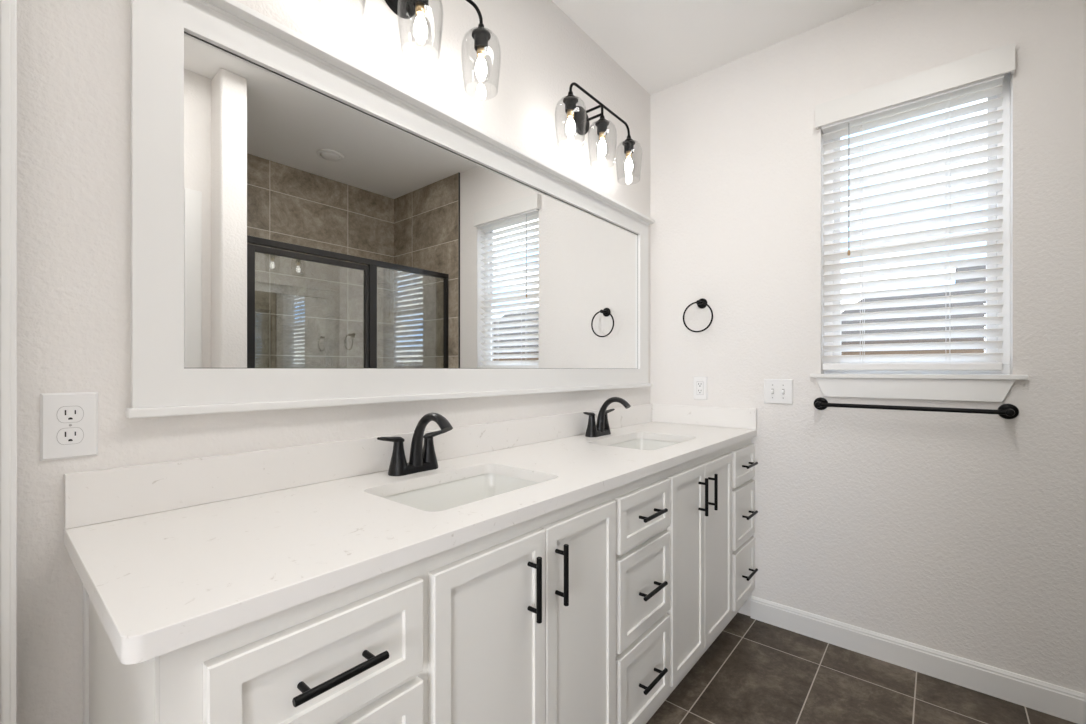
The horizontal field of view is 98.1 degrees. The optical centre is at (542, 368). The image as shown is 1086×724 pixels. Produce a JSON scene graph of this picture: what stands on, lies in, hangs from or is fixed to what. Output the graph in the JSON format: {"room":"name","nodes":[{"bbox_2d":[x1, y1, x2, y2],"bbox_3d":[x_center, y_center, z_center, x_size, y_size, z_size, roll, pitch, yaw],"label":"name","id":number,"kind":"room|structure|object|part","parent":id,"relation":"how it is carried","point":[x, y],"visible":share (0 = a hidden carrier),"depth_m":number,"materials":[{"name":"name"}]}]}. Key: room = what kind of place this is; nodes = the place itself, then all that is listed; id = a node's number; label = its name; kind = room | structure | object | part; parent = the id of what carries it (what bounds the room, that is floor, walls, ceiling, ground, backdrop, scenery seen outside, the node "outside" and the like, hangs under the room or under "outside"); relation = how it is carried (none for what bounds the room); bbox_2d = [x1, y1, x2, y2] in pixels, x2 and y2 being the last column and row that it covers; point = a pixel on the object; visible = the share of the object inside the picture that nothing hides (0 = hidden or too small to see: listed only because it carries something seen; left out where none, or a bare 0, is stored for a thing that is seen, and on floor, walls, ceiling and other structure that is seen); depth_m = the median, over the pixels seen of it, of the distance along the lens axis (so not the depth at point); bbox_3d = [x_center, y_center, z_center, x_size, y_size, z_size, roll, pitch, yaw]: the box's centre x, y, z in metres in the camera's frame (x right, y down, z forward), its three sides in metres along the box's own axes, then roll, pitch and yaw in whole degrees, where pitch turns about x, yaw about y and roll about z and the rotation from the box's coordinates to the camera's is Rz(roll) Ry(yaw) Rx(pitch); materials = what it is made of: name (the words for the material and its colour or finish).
{"room":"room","nodes":[
{"label":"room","id":0,"kind":"room"},
{"bbox_2d":[17,0,649,723],"bbox_3d":[-0.212,-0.165,1.768,0.120,2.749,2.637,0,0,40],"label":"wall","id":1,"kind":"structure","parent":0,"point":[74,56],"depth_m":0.93,"materials":[{"name":"white paint"}]},
{"bbox_2d":[40,392,97,460],"bbox_3d":[-0.877,0.105,0.875,0.007,0.122,0.076,0,0,40],"label":"wall outlet","id":2,"kind":"object","parent":1,"relation":"attached to","point":[68,421],"visible":1,"depth_m":0.87,"materials":[{"name":"white plastic"}]},
{"bbox_2d":[57,428,82,443],"bbox_3d":[-0.875,0.124,0.873,0.002,0.029,0.035,0,0,40],"label":"receptacle","id":3,"kind":"object","parent":2,"relation":"attached to","point":[64,435],"depth_m":0.87,"materials":[{"name":"white plastic"}]},
{"bbox_2d":[57,406,82,422],"bbox_3d":[-0.875,0.084,0.873,0.002,0.029,0.035,0,0,40],"label":"receptacle","id":4,"kind":"object","parent":2,"relation":"attached to","point":[65,414],"depth_m":0.87,"materials":[{"name":"white plastic"}]},
{"bbox_2d":[64,403,651,528],"bbox_3d":[-0.133,0.243,1.753,0.020,0.099,2.318,0,0,40],"label":"backsplash","id":5,"kind":"structure","parent":1,"relation":"attached to","point":[91,497],"depth_m":1.12,"materials":[{"name":"white stone"}]},
{"bbox_2d":[125,0,654,418],"bbox_3d":[-0.110,-0.357,1.753,0.055,0.908,2.178,0,0,40],"label":"framed mirror","id":6,"kind":"object","parent":1,"relation":"attached to","point":[309,229],"visible":1,"depth_m":1.24,"materials":[{"name":"white wood"}]},
{"bbox_2d":[196,0,654,224],"bbox_3d":[-0.110,-0.801,1.753,0.055,0.022,2.178,0,0,40],"label":"shelf","id":7,"kind":"object","parent":6,"relation":"attached to","point":[233,12],"depth_m":1.35,"materials":[{"name":"white paint"}]},
{"bbox_2d":[321,0,500,95],"bbox_3d":[-0.368,-1.028,1.339,0.192,0.295,0.581,0,0,40],"label":"vanity light","id":8,"kind":"object","parent":1,"relation":"attached to","point":[405,9],"visible":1,"depth_m":1.42,"materials":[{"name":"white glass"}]},
{"bbox_3d":[-0.342,-0.970,1.317,0.125,0.179,0.125,0,0,40],"label":"lamp shade","id":9,"kind":"part","parent":8,"relation":"part of","materials":[{"name":"clear glass"}]},
{"bbox_2d":[413,0,427,10],"bbox_3d":[-0.342,-1.051,1.317,0.060,0.078,0.060,0,0,40],"label":"socket","id":10,"kind":"object","parent":8,"relation":"attached to","point":[417,4],"depth_m":1.31,"materials":[{"name":"black metal"}]},
{"bbox_3d":[-0.342,-1.003,1.317,0.029,0.029,0.029,0,0,40],"label":"bulb","id":11,"kind":"part","parent":8,"relation":"part of","materials":[{"name":"white glass"}]},
{"bbox_3d":[-0.382,-1.111,1.351,0.116,0.062,0.467,0,0,40],"label":"arm","id":12,"kind":"part","parent":8,"relation":"part of","materials":[{"name":"black metal"}]},
{"bbox_3d":[-0.196,-0.970,1.492,0.125,0.179,0.125,0,0,40],"label":"lamp shade","id":13,"kind":"part","parent":8,"relation":"part of","materials":[{"name":"clear glass"}]},
{"bbox_2d":[472,23,490,51],"bbox_3d":[-0.196,-1.051,1.492,0.060,0.078,0.060,0,0,40],"label":"socket","id":14,"kind":"object","parent":8,"relation":"attached to","point":[481,36],"depth_m":1.48,"materials":[{"name":"black metal"}]},
{"bbox_3d":[-0.196,-1.003,1.492,0.029,0.029,0.029,0,0,40],"label":"bulb","id":15,"kind":"part","parent":8,"relation":"part of","materials":[{"name":"white glass"}]},
{"bbox_2d":[555,82,641,177],"bbox_3d":[0.229,-1.028,2.051,0.192,0.295,0.581,0,0,40],"label":"vanity light","id":16,"kind":"object","parent":1,"relation":"attached to","point":[578,120],"visible":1,"depth_m":2.03,"materials":[{"name":"black metal"}]},
{"bbox_2d":[563,91,577,113],"bbox_3d":[0.108,-1.051,1.855,0.060,0.078,0.060,0,0,40],"label":"socket","id":17,"kind":"object","parent":16,"relation":"attached to","point":[570,101],"depth_m":1.84,"materials":[{"name":"black metal"}]},
{"bbox_3d":[0.108,-0.970,1.855,0.125,0.179,0.125,0,0,40],"label":"lamp shade","id":18,"kind":"part","parent":16,"relation":"part of","materials":[{"name":"clear glass"}]},
{"bbox_3d":[0.108,-1.003,1.855,0.029,0.029,0.029,0,0,40],"label":"bulb","id":19,"kind":"part","parent":16,"relation":"part of","materials":[{"name":"white glass"}]},
{"bbox_3d":[0.215,-1.111,2.063,0.116,0.062,0.467,0,0,40],"label":"arm","id":20,"kind":"part","parent":16,"relation":"part of","materials":[{"name":"black metal"}]},
{"bbox_2d":[595,115,608,135],"bbox_3d":[0.255,-1.051,2.030,0.060,0.078,0.060,0,0,40],"label":"socket","id":21,"kind":"object","parent":16,"relation":"attached to","point":[601,124],"depth_m":2.02,"materials":[{"name":"black metal"}]},
{"bbox_3d":[0.255,-1.003,2.030,0.029,0.029,0.029,0,0,40],"label":"bulb","id":22,"kind":"part","parent":16,"relation":"part of","materials":[{"name":"white glass"}]},
{"bbox_2d":[622,135,634,153],"bbox_3d":[0.401,-1.051,2.205,0.060,0.078,0.060,0,0,40],"label":"socket","id":23,"kind":"object","parent":16,"relation":"attached to","point":[629,143],"depth_m":2.19,"materials":[{"name":"black metal"}]},
{"bbox_3d":[0.401,-1.003,2.205,0.029,0.029,0.029,0,0,40],"label":"bulb","id":24,"kind":"part","parent":16,"relation":"part of","materials":[{"name":"white glass"}]},
{"bbox_2d":[551,0,880,94],"bbox_3d":[-0.530,-1.589,-0.262,4.600,0.100,6.157,0,0,40],"label":"ceiling","id":25,"kind":"structure","parent":0,"point":[660,44],"depth_m":2.12,"materials":[{"name":"white paint"}]},
{"bbox_2d":[646,612,1076,723],"bbox_3d":[0.810,1.259,0.832,2.650,0.100,2.517,0,0,40],"label":"floor","id":26,"kind":"structure","parent":0,"point":[754,671],"depth_m":1.76,"materials":[{"name":"tile"}]},
{"bbox_2d":[83,559,422,723],"bbox_3d":[-0.520,0.767,0.844,0.594,0.884,0.376,0,0,40],"label":"base cabinet","id":27,"kind":"object","parent":26,"relation":"on","point":[352,654],"visible":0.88,"depth_m":0.68,"materials":[{"name":"white paint"}]},
{"bbox_3d":[-0.860,0.767,0.887,0.018,0.884,0.006,0,0,40],"label":"scribe trim","id":28,"kind":"part","parent":27,"relation":"part of","materials":[{"name":"white paint"}]},
{"bbox_3d":[-0.656,0.767,0.723,0.538,0.884,0.004,0,0,40],"label":"panel","id":29,"kind":"part","parent":27,"relation":"part of","materials":[{"name":"white paint"}]},
{"bbox_3d":[-0.313,0.441,0.698,0.019,0.156,0.314,0,0,40],"label":"drawer","id":30,"kind":"part","parent":27,"relation":"part of","materials":[{"name":"white paint"}]},
{"bbox_3d":[-0.293,0.440,0.681,0.036,0.012,0.138,0,0,40],"label":"handle","id":31,"kind":"part","parent":27,"relation":"part of","materials":[{"name":"black metal"}]},
{"bbox_3d":[-0.313,0.667,0.698,0.019,0.260,0.314,0,0,40],"label":"drawer","id":32,"kind":"part","parent":27,"relation":"part of","materials":[{"name":"white paint"}]},
{"bbox_2d":[422,489,615,723],"bbox_3d":[-0.195,0.767,1.230,0.592,0.884,0.634,0,0,40],"label":"base cabinet","id":33,"kind":"object","parent":26,"relation":"on","point":[519,620],"visible":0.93,"depth_m":1.02,"materials":[{"name":"white paint"}]},
{"bbox_2d":[64,403,756,663],"bbox_3d":[0.076,0.258,1.578,0.566,0.130,2.318,0,0,40],"label":"countertop","id":34,"kind":"structure","parent":33,"relation":"on","point":[168,556],"depth_m":0.93,"materials":[{"name":"white stone"}]},
{"bbox_2d":[377,413,452,475],"bbox_3d":[-0.358,0.206,1.322,0.198,0.173,0.202,0,0,-15],"label":"faucet","id":35,"kind":"object","parent":34,"relation":"on","point":[422,457],"visible":1,"depth_m":1.32,"materials":[{"name":"black metal"}]},
{"bbox_3d":[-0.416,0.231,1.300,0.052,0.096,0.094,0,0,40],"label":"handle","id":36,"kind":"part","parent":35,"relation":"part of","materials":[{"name":"black metal"}]},
{"bbox_3d":[-0.314,0.198,1.307,0.168,0.156,0.041,0,0,40],"label":"spout","id":37,"kind":"part","parent":35,"relation":"part of","materials":[{"name":"black metal"}]},
{"bbox_3d":[-0.325,0.231,1.409,0.052,0.096,0.094,0,0,40],"label":"handle","id":38,"kind":"part","parent":35,"relation":"part of","materials":[{"name":"black metal"}]},
{"bbox_2d":[382,473,539,511],"bbox_3d":[-0.195,0.391,1.214,0.361,0.143,0.507,0,0,40],"label":"sink","id":39,"kind":"object","parent":34,"relation":"in","point":[444,496],"visible":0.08,"depth_m":1.37,"materials":[{"name":"white ceramic"}]},
{"bbox_2d":[583,397,630,436],"bbox_3d":[0.257,0.206,2.057,0.198,0.173,0.202,0,0,-15],"label":"faucet","id":40,"kind":"object","parent":34,"relation":"on","point":[601,428],"visible":1,"depth_m":2.04,"materials":[{"name":"black metal"}]},
{"bbox_3d":[0.199,0.231,2.034,0.052,0.096,0.094,0,0,40],"label":"handle","id":41,"kind":"part","parent":40,"relation":"part of","materials":[{"name":"black metal"}]},
{"bbox_3d":[0.291,0.231,2.143,0.052,0.096,0.094,0,0,40],"label":"handle","id":42,"kind":"part","parent":40,"relation":"part of","materials":[{"name":"black metal"}]},
{"bbox_3d":[0.301,0.198,2.041,0.168,0.156,0.041,0,0,40],"label":"spout","id":43,"kind":"part","parent":40,"relation":"part of","materials":[{"name":"black metal"}]},
{"bbox_2d":[607,439,679,449],"bbox_3d":[0.417,0.391,1.944,0.361,0.143,0.507,0,0,40],"label":"sink","id":44,"kind":"object","parent":34,"relation":"in","point":[642,444],"visible":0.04,"depth_m":2.15,"materials":[{"name":"white ceramic"}]},
{"bbox_3d":[-0.099,0.712,0.953,0.019,0.700,0.308,0,0,40],"label":"door","id":45,"kind":"part","parent":33,"relation":"part of","materials":[{"name":"white paint"}]},
{"bbox_3d":[-0.017,0.470,1.010,0.036,0.138,0.012,0,0,40],"label":"handle","id":46,"kind":"part","parent":33,"relation":"part of","materials":[{"name":"black metal"}]},
{"bbox_3d":[0.044,0.470,1.083,0.036,0.138,0.012,0,0,40],"label":"handle","id":47,"kind":"part","parent":33,"relation":"part of","materials":[{"name":"black metal"}]},
{"bbox_3d":[0.098,0.712,1.188,0.019,0.700,0.300,0,0,40],"label":"door","id":48,"kind":"part","parent":33,"relation":"part of","materials":[{"name":"white paint"}]},
{"bbox_2d":[612,469,669,723],"bbox_3d":[0.118,0.767,1.604,0.592,0.884,0.342,0,0,40],"label":"base cabinet","id":49,"kind":"object","parent":26,"relation":"on","point":[643,504],"visible":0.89,"depth_m":1.42,"materials":[{"name":"white paint"}]},
{"bbox_3d":[0.310,0.441,1.442,0.019,0.156,0.320,0,0,40],"label":"drawer","id":50,"kind":"part","parent":49,"relation":"part of","materials":[{"name":"white paint"}]},
{"bbox_3d":[0.310,0.938,1.442,0.019,0.248,0.320,0,0,40],"label":"drawer","id":51,"kind":"part","parent":49,"relation":"part of","materials":[{"name":"white paint"}]},
{"bbox_3d":[0.310,0.667,1.442,0.019,0.260,0.320,0,0,40],"label":"drawer","id":52,"kind":"part","parent":49,"relation":"part of","materials":[{"name":"white paint"}]},
{"bbox_3d":[0.331,0.938,1.425,0.036,0.012,0.138,0,0,40],"label":"handle","id":53,"kind":"part","parent":49,"relation":"part of","materials":[{"name":"black metal"}]},
{"bbox_3d":[0.331,0.667,1.425,0.036,0.012,0.138,0,0,40],"label":"handle","id":54,"kind":"part","parent":49,"relation":"part of","materials":[{"name":"black metal"}]},
{"bbox_3d":[0.331,0.440,1.425,0.036,0.012,0.138,0,0,40],"label":"handle","id":55,"kind":"part","parent":49,"relation":"part of","materials":[{"name":"black metal"}]},
{"bbox_2d":[651,446,731,716],"bbox_3d":[0.428,0.767,1.974,0.592,0.884,0.624,0,0,40],"label":"base cabinet","id":56,"kind":"object","parent":26,"relation":"on","point":[700,528],"visible":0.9,"depth_m":1.75,"materials":[{"name":"white paint"}]},
{"bbox_3d":[0.516,0.712,1.688,0.019,0.700,0.283,0,0,40],"label":"door","id":57,"kind":"part","parent":56,"relation":"part of","materials":[{"name":"white paint"}]},
{"bbox_3d":[0.591,0.470,1.735,0.036,0.138,0.012,0,0,40],"label":"handle","id":58,"kind":"part","parent":56,"relation":"part of","materials":[{"name":"black metal"}]},
{"bbox_3d":[0.652,0.470,1.808,0.036,0.138,0.012,0,0,40],"label":"handle","id":59,"kind":"part","parent":56,"relation":"part of","materials":[{"name":"black metal"}]},
{"bbox_3d":[0.709,0.712,1.917,0.019,0.700,0.310,0,0,40],"label":"door","id":60,"kind":"part","parent":56,"relation":"part of","materials":[{"name":"white paint"}]},
{"bbox_2d":[714,438,757,640],"bbox_3d":[0.730,0.767,2.333,0.592,0.884,0.314,0,0,40],"label":"base cabinet","id":61,"kind":"object","parent":26,"relation":"on","point":[743,452],"visible":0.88,"depth_m":2.15,"materials":[{"name":"white paint"}]},
{"bbox_3d":[0.926,0.441,2.177,0.019,0.156,0.285,0,0,40],"label":"drawer","id":62,"kind":"part","parent":61,"relation":"part of","materials":[{"name":"white paint"}]},
{"bbox_3d":[0.926,0.938,2.177,0.019,0.248,0.285,0,0,40],"label":"drawer","id":63,"kind":"part","parent":61,"relation":"part of","materials":[{"name":"white paint"}]},
{"bbox_3d":[0.926,0.667,2.177,0.019,0.260,0.285,0,0,40],"label":"drawer","id":64,"kind":"part","parent":61,"relation":"part of","materials":[{"name":"white paint"}]},
{"bbox_3d":[0.947,0.938,2.160,0.036,0.012,0.138,0,0,40],"label":"handle","id":65,"kind":"part","parent":61,"relation":"part of","materials":[{"name":"black metal"}]},
{"bbox_3d":[0.947,0.667,2.160,0.036,0.012,0.138,0,0,40],"label":"handle","id":66,"kind":"part","parent":61,"relation":"part of","materials":[{"name":"black metal"}]},
{"bbox_3d":[0.947,0.440,2.160,0.036,0.012,0.138,0,0,40],"label":"handle","id":67,"kind":"part","parent":61,"relation":"part of","materials":[{"name":"black metal"}]},
{"bbox_2d":[650,0,1085,693],"bbox_3d":[1.665,-0.165,1.837,2.670,2.749,0.120,0,0,40],"label":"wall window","id":68,"kind":"structure","parent":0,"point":[963,535],"depth_m":1.95,"materials":[{"name":"white paint"}]},
{"bbox_2d":[683,298,712,331],"bbox_3d":[0.807,-0.278,2.435,0.159,0.180,0.064,0,0,40],"label":"towel ring","id":69,"kind":"object","parent":68,"relation":"attached to","point":[701,303],"visible":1,"depth_m":2.44,"materials":[{"name":"black metal"}]},
{"bbox_2d":[693,377,706,399],"bbox_3d":[0.820,0.100,2.461,0.074,0.120,0.008,0,0,40],"label":"wall outlet","id":70,"kind":"object","parent":68,"relation":"attached to","point":[699,383],"visible":1,"depth_m":2.46,"materials":[{"name":"white plastic"}]},
{"bbox_2d":[697,382,702,394],"bbox_3d":[0.819,0.100,2.459,0.033,0.066,0.002,0,0,40],"label":"receptacle","id":71,"kind":"object","parent":70,"relation":"attached to","point":[699,384],"depth_m":2.46,"materials":[{"name":"white plastic"}]},
{"bbox_2d":[764,379,792,403],"bbox_3d":[1.103,0.106,2.215,0.126,0.117,0.021,0,0,40],"label":"light switch","id":72,"kind":"object","parent":68,"relation":"attached to","point":[776,391],"visible":1,"depth_m":2.22,"materials":[{"name":"white plastic"}]},
{"bbox_2d":[815,43,1014,370],"bbox_3d":[1.480,-0.583,1.928,0.632,1.178,0.090,0,0,40],"label":"window blind","id":73,"kind":"object","parent":68,"relation":"attached to","point":[979,76],"visible":1,"depth_m":1.91,"materials":[{"name":"white plastic"}]},
{"bbox_3d":[1.325,-0.789,2.042,0.004,0.556,0.009,0,0,40],"label":"tilt cord","id":74,"kind":"part","parent":73,"relation":"part of","materials":[{"name":"grey plastic"}]},
{"bbox_3d":[1.377,-0.533,2.036,0.014,1.055,0.056,0,0,40],"label":"ladder cord","id":75,"kind":"part","parent":73,"relation":"part of","materials":[{"name":"white fabric"}]},
{"bbox_3d":[1.481,-1.090,1.934,0.582,0.051,0.075,0,0,40],"label":"head rail","id":76,"kind":"part","parent":73,"relation":"part of","materials":[{"name":"white plastic"}]},
{"bbox_3d":[1.489,-0.009,1.942,0.582,0.030,0.048,0,0,40],"label":"rail","id":77,"kind":"part","parent":73,"relation":"part of","materials":[{"name":"white plastic"}]},
{"bbox_2d":[814,397,1018,418],"bbox_3d":[1.449,0.155,1.890,0.655,0.057,0.074,0,0,40],"label":"towel bar","id":78,"kind":"object","parent":68,"relation":"attached to","point":[1006,411],"visible":1,"depth_m":1.82,"materials":[{"name":"black metal"}]},
{"bbox_2d":[751,596,1085,723],"bbox_3d":[1.437,1.157,1.941,1.106,0.104,0.014,0,0,40],"label":"baseboard","id":79,"kind":"structure","parent":68,"relation":"attached to","point":[1048,698],"depth_m":1.85,"materials":[{"name":"white paint"}]},
{"bbox_2d":[810,72,1027,401],"bbox_3d":[1.507,-0.499,1.950,0.688,1.242,0.139,0,0,40],"label":"window","id":80,"kind":"structure","parent":68,"relation":"attached to","point":[951,385],"depth_m":1.84,"materials":[{"name":"white plastic"}]},
{"bbox_3d":[1.535,-0.275,1.982,0.539,0.521,0.018,0,0,40],"label":"sash","id":81,"kind":"part","parent":80,"relation":"part of","materials":[{"name":"white plastic"}]},
{"bbox_3d":[1.546,-0.795,1.995,0.539,0.579,0.016,0,0,40],"label":"sash","id":82,"kind":"part","parent":80,"relation":"part of","materials":[{"name":"white plastic"}]},
{"bbox_3d":[1.494,0.030,1.935,0.688,0.018,0.099,0,0,40],"label":"sill","id":83,"kind":"part","parent":80,"relation":"part of","materials":[{"name":"white paint"}]},
{"bbox_3d":[-0.312,-0.165,0.209,1.730,2.749,0.120,0,0,40],"label":"wall","id":84,"kind":"structure","parent":0,"visible":0},
{"bbox_2d":[0,0,16,723],"bbox_3d":[-0.297,-0.056,0.287,1.634,2.530,0.018,0,0,40],"label":"trim","id":85,"kind":"structure","parent":84,"relation":"attached to","point":[8,8],"depth_m":0.76,"materials":[{"name":"white paint"}]},
{"label":"outside","id":86,"kind":"structure","parent":0,"visible":0},
{"bbox_3d":[19.193,1.759,24.830,60.000,0.100,57.283,0,0,40],"label":"ground","id":87,"kind":"structure","parent":86,"visible":0},
{"bbox_2d":[841,257,985,374],"bbox_3d":[14.577,-0.586,9.008,15.750,4.590,9.700,0,0,40],"label":"house","id":88,"kind":"structure","parent":87,"relation":"on","point":[982,266],"depth_m":9.88,"materials":[{"name":"beige brick"}]}
]}

